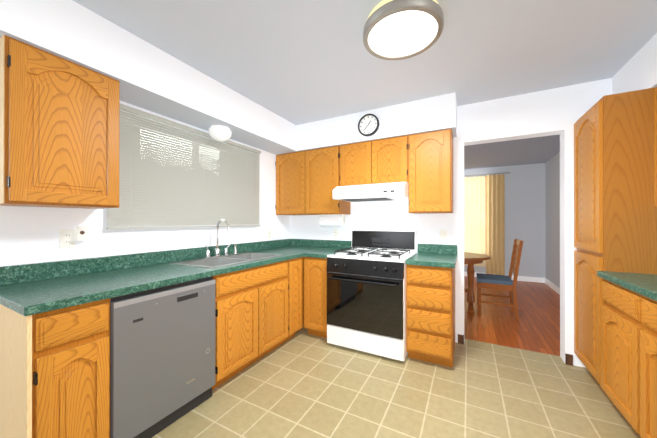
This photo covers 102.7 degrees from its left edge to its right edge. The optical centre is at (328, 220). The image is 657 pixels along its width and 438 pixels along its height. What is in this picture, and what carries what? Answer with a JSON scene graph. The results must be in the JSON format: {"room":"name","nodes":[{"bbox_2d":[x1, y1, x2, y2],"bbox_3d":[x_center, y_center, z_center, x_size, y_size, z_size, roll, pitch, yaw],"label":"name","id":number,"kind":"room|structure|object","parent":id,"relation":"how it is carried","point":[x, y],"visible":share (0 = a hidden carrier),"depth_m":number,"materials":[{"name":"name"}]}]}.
{"room":"kitchen","nodes":[
{"label":"kitchen","id":0,"kind":"room"},
{"bbox_2d":[0,0,656,367],"bbox_3d":[0.841,-0.015,2.460,3.870,2.530,8.680,0,0,28],"label":"wall","id":1,"kind":"structure","parent":0,"point":[517,89],"depth_m":2.05,"materials":[{"name":"white paint"}]},
{"bbox_2d":[0,35,119,208],"bbox_3d":[-1.521,-0.473,1.484,0.330,0.782,0.460,0,0,28],"label":"upper cabinet","id":2,"kind":"object","parent":1,"relation":"attached to","point":[59,132],"visible":1,"depth_m":1.36,"materials":[{"name":"brown wood"}]},
{"bbox_2d":[59,226,87,247],"bbox_3d":[-1.596,0.100,1.647,0.047,0.133,0.121,0,0,28],"label":"outlet","id":3,"kind":"object","parent":1,"relation":"attached to","point":[68,238],"depth_m":1.65,"materials":[{"name":"white plastic"}]},
{"bbox_2d":[120,116,246,173],"bbox_3d":[-1.239,-0.380,2.489,0.109,0.820,1.380,0,0,28],"label":"kitchen window","id":4,"kind":"structure","parent":1,"relation":"in","point":[178,142],"depth_m":2.32,"materials":[{"name":"clear glass"}]},
{"bbox_2d":[106,103,260,229],"bbox_3d":[-1.160,-0.383,2.447,0.044,0.885,1.490,0,0,28],"label":"window blinds","id":5,"kind":"object","parent":4,"relation":"attached to","point":[156,191],"visible":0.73,"depth_m":2.24,"materials":[{"name":"grey plastic"}]},
{"bbox_2d":[209,125,231,141],"bbox_3d":[-1.007,-0.805,2.446,0.200,0.120,0.200,0,0,28],"label":"ceiling light","id":6,"kind":"object","parent":1,"relation":"attached to","point":[221,133],"visible":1,"depth_m":2.38,"materials":[{"name":"white glass"}]},
{"bbox_2d":[267,230,271,238],"bbox_3d":[-0.740,0.171,3.300,0.008,0.116,0.072,0,0,28],"label":"outlet","id":7,"kind":"object","parent":1,"relation":"attached to","point":[269,232],"depth_m":3.30,"materials":[{"name":"white plastic"}]},
{"bbox_2d":[275,150,310,214],"bbox_3d":[-0.384,-0.469,3.422,0.520,0.782,0.327,0,0,28],"label":"upper cabinet","id":8,"kind":"object","parent":1,"relation":"attached to","point":[309,181],"depth_m":3.27,"materials":[{"name":"brown wood"}]},
{"bbox_2d":[311,144,350,214],"bbox_3d":[-0.003,-0.470,3.220,0.587,0.782,0.327,0,0,28],"label":"upper cabinet","id":9,"kind":"object","parent":1,"relation":"attached to","point":[328,164],"depth_m":3.05,"materials":[{"name":"brown wood"}]},
{"bbox_2d":[318,214,344,226],"bbox_3d":[0.042,-0.005,3.236,0.330,0.146,0.124,0,0,28],"label":"paper towel holder","id":10,"kind":"object","parent":9,"relation":"attached to","point":[335,220],"visible":1,"depth_m":3.19,"materials":[{"name":"white plastic"}]},
{"bbox_2d":[333,182,408,201],"bbox_3d":[0.491,-0.306,2.857,0.754,0.152,0.499,0,0,28],"label":"range hood","id":11,"kind":"object","parent":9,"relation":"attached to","point":[392,191],"visible":0.98,"depth_m":2.65,"materials":[{"name":"white metal"}]},
{"bbox_2d":[333,229,337,237],"bbox_3d":[0.092,0.161,3.350,0.072,0.116,0.008,0,0,28],"label":"outlet","id":12,"kind":"object","parent":1,"relation":"attached to","point":[335,231],"depth_m":3.35,"materials":[{"name":"white plastic"}]},
{"bbox_2d":[347,140,378,185],"bbox_3d":[0.392,-0.623,3.011,0.441,0.477,0.327,0,0,28],"label":"upper cabinet","id":13,"kind":"object","parent":1,"relation":"attached to","point":[362,157],"depth_m":2.84,"materials":[{"name":"brown wood"}]},
{"bbox_2d":[358,114,378,136],"bbox_3d":[0.423,-1.014,2.782,0.230,0.230,0.034,0,0,28],"label":"clock","id":14,"kind":"object","parent":1,"relation":"attached to","point":[368,124],"visible":0.98,"depth_m":2.77,"materials":[{"name":"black plastic"}]},
{"bbox_2d":[379,135,410,184],"bbox_3d":[0.674,-0.623,2.861,0.441,0.477,0.327,0,0,28],"label":"upper cabinet","id":15,"kind":"object","parent":1,"relation":"attached to","point":[394,152],"depth_m":2.68,"materials":[{"name":"brown wood"}]},
{"bbox_2d":[363,0,443,59],"bbox_3d":[0.434,-1.129,1.557,0.456,0.104,0.456,0,0,28],"label":"ceiling light","id":16,"kind":"object","parent":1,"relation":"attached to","point":[398,29],"visible":1,"depth_m":1.48,"materials":[{"name":"white glass"}]},
{"bbox_2d":[409,129,452,213],"bbox_3d":[1.012,-0.471,2.681,0.459,0.782,0.327,0,0,28],"label":"upper cabinet","id":17,"kind":"object","parent":1,"relation":"attached to","point":[431,187],"depth_m":2.52,"materials":[{"name":"brown wood"}]},
{"bbox_2d":[439,230,446,240],"bbox_3d":[1.203,0.151,2.757,0.072,0.116,0.014,0,0,28],"label":"outlet","id":18,"kind":"object","parent":1,"relation":"attached to","point":[442,233],"depth_m":2.76,"materials":[{"name":"white plastic"}]},
{"bbox_2d":[464,172,509,274],"bbox_3d":[2.858,0.100,6.056,2.200,2.252,0.067,0,0,28],"label":"curtain","id":19,"kind":"object","parent":1,"relation":"hanging from","point":[484,214],"visible":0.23,"depth_m":5.75,"materials":[{"name":"yellow fabric"}]},
{"bbox_2d":[464,272,543,282],"bbox_3d":[2.800,1.206,6.163,3.570,0.100,0.014,0,0,28],"label":"baseboard","id":20,"kind":"structure","parent":1,"relation":"attached to","point":[520,278],"depth_m":5.45,"materials":[{"name":"white wood"}]},
{"bbox_2d":[544,278,559,294],"bbox_3d":[3.539,1.202,3.731,0.014,0.100,3.616,0,0,28],"label":"baseboard","id":21,"kind":"structure","parent":1,"relation":"attached to","point":[550,284],"depth_m":4.83,"materials":[{"name":"white wood"}]},
{"bbox_2d":[565,353,572,359],"bbox_3d":[2.414,1.200,2.288,0.615,0.100,0.015,0,0,28],"label":"baseboard","id":22,"kind":"structure","parent":1,"relation":"attached to","point":[568,357],"depth_m":2.28,"materials":[{"name":"brown wood"}]},
{"bbox_2d":[654,88,656,205],"bbox_3d":[2.116,-0.473,1.387,0.326,0.782,0.534,0,0,28],"label":"upper cabinet","id":23,"kind":"object","parent":1,"relation":"attached to","point":[655,146],"visible":1,"depth_m":1.65,"materials":[{"name":"brown wood"}]},
{"bbox_2d":[152,276,640,437],"bbox_3d":[0.841,1.275,2.458,3.590,0.050,8.400,0,0,28],"label":"floor","id":24,"kind":"structure","parent":0,"point":[302,383],"depth_m":1.91,"materials":[{"name":"tile"}]},
{"bbox_2d":[0,298,109,437],"bbox_3d":[-1.428,0.816,1.336,0.629,0.864,0.289,0,0,28],"label":"base cabinet","id":25,"kind":"object","parent":24,"relation":"on","point":[54,373],"depth_m":1.17,"materials":[{"name":"brown wood"}]},
{"bbox_2d":[0,239,315,315],"bbox_3d":[-0.866,0.314,2.363,0.660,0.139,2.648,0,0,28],"label":"countertop","id":26,"kind":"structure","parent":25,"relation":"on","point":[31,289],"depth_m":1.59,"materials":[{"name":"green laminate"}]},
{"bbox_2d":[203,219,236,258],"bbox_3d":[-0.970,0.160,2.481,0.196,0.356,0.376,0,0,28],"label":"faucet","id":27,"kind":"object","parent":26,"relation":"on","point":[216,252],"visible":1,"depth_m":2.46,"materials":[{"name":"silver metal"}]},
{"bbox_2d":[169,252,281,268],"bbox_3d":[-0.874,0.429,2.385,0.508,0.182,0.838,0,0,28],"label":"sink","id":28,"kind":"object","parent":26,"relation":"in","point":[230,259],"visible":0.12,"depth_m":2.38,"materials":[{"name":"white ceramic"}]},
{"bbox_2d":[110,276,214,437],"bbox_3d":[-1.193,0.816,1.722,0.588,0.856,0.602,0,0,28],"label":"dishwasher","id":29,"kind":"object","parent":24,"relation":"on","point":[162,358],"visible":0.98,"depth_m":1.52,"materials":[{"name":"grey metal"}]},
{"bbox_2d":[212,270,291,389],"bbox_3d":[-0.869,0.900,2.382,0.621,0.699,0.859,0,0,28],"label":"base cabinet","id":30,"kind":"object","parent":24,"relation":"on","point":[253,311],"depth_m":2.13,"materials":[{"name":"brown wood"}]},
{"bbox_2d":[240,257,303,336],"bbox_3d":[-0.627,0.818,2.838,0.621,0.864,0.307,0,0,28],"label":"base cabinet","id":31,"kind":"object","parent":24,"relation":"on","point":[294,268],"depth_m":2.70,"materials":[{"name":"brown wood"}]},
{"bbox_2d":[272,239,303,242],"bbox_3d":[-0.415,0.316,3.244,0.450,0.139,0.668,0,0,28],"label":"countertop","id":32,"kind":"structure","parent":31,"relation":"on","point":[282,240],"depth_m":3.58,"materials":[{"name":"green laminate"}]},
{"bbox_2d":[304,257,326,337],"bbox_3d":[0.013,0.818,3.033,0.316,0.864,0.622,0,0,28],"label":"base cabinet","id":33,"kind":"object","parent":24,"relation":"on","point":[315,274],"depth_m":2.77,"materials":[{"name":"brown wood"}]},
{"bbox_2d":[304,240,350,258],"bbox_3d":[0.017,0.315,3.015,0.289,0.139,0.668,0,0,28],"label":"countertop","id":34,"kind":"structure","parent":33,"relation":"on","point":[322,248],"depth_m":3.29,"materials":[{"name":"green laminate"}]},
{"bbox_2d":[326,230,416,361],"bbox_3d":[0.460,0.678,2.722,0.756,1.145,0.749,0,0,28],"label":"stove","id":35,"kind":"object","parent":24,"relation":"on","point":[366,292],"visible":1,"depth_m":2.46,"materials":[{"name":"white metal"}]},
{"bbox_2d":[406,265,454,367],"bbox_3d":[0.993,0.818,2.513,0.372,0.864,0.622,0,0,28],"label":"base cabinet","id":36,"kind":"object","parent":24,"relation":"on","point":[430,314],"depth_m":2.24,"materials":[{"name":"brown wood"}]},
{"bbox_2d":[406,243,457,267],"bbox_3d":[1.001,0.315,2.506,0.391,0.139,0.643,0,0,28],"label":"countertop","id":37,"kind":"structure","parent":36,"relation":"on","point":[439,255],"depth_m":2.55,"materials":[{"name":"green laminate"}]},
{"bbox_2d":[464,252,490,312],"bbox_3d":[1.646,0.878,4.092,1.510,0.750,1.000,0,0,28],"label":"dining table","id":38,"kind":"object","parent":24,"relation":"on","point":[471,259],"visible":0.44,"depth_m":3.81,"materials":[{"name":"brown wood"}]},
{"bbox_2d":[476,239,522,319],"bbox_3d":[2.321,0.752,3.598,0.504,1.000,0.456,0,0,28],"label":"dining chair","id":39,"kind":"object","parent":24,"relation":"on","point":[499,282],"visible":1,"depth_m":3.48,"materials":[{"name":"brown wood"}]},
{"bbox_2d":[600,279,627,420],"bbox_3d":[2.001,0.816,1.446,0.572,0.864,0.534,0,0,28],"label":"base cabinet","id":40,"kind":"object","parent":24,"relation":"on","point":[614,311],"depth_m":1.63,"materials":[{"name":"brown wood"}]},
{"bbox_2d":[574,87,656,384],"bbox_3d":[2.254,0.193,1.912,0.576,2.112,0.518,0,0,28],"label":"pantry","id":41,"kind":"object","parent":24,"relation":"on","point":[615,219],"visible":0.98,"depth_m":1.80,"materials":[{"name":"brown wood"}]},
{"bbox_2d":[628,289,656,437],"bbox_3d":[1.797,0.815,1.062,0.572,0.864,0.604,0,0,28],"label":"base cabinet","id":42,"kind":"object","parent":24,"relation":"on","point":[628,317],"depth_m":1.37,"materials":[{"name":"brown wood"}]},
{"bbox_2d":[597,271,656,300],"bbox_3d":[1.461,0.311,0.436,0.593,0.139,2.827,0,0,28],"label":"countertop","id":43,"kind":"structure","parent":42,"relation":"on","point":[643,284],"depth_m":1.52,"materials":[{"name":"green laminate"}]}
]}

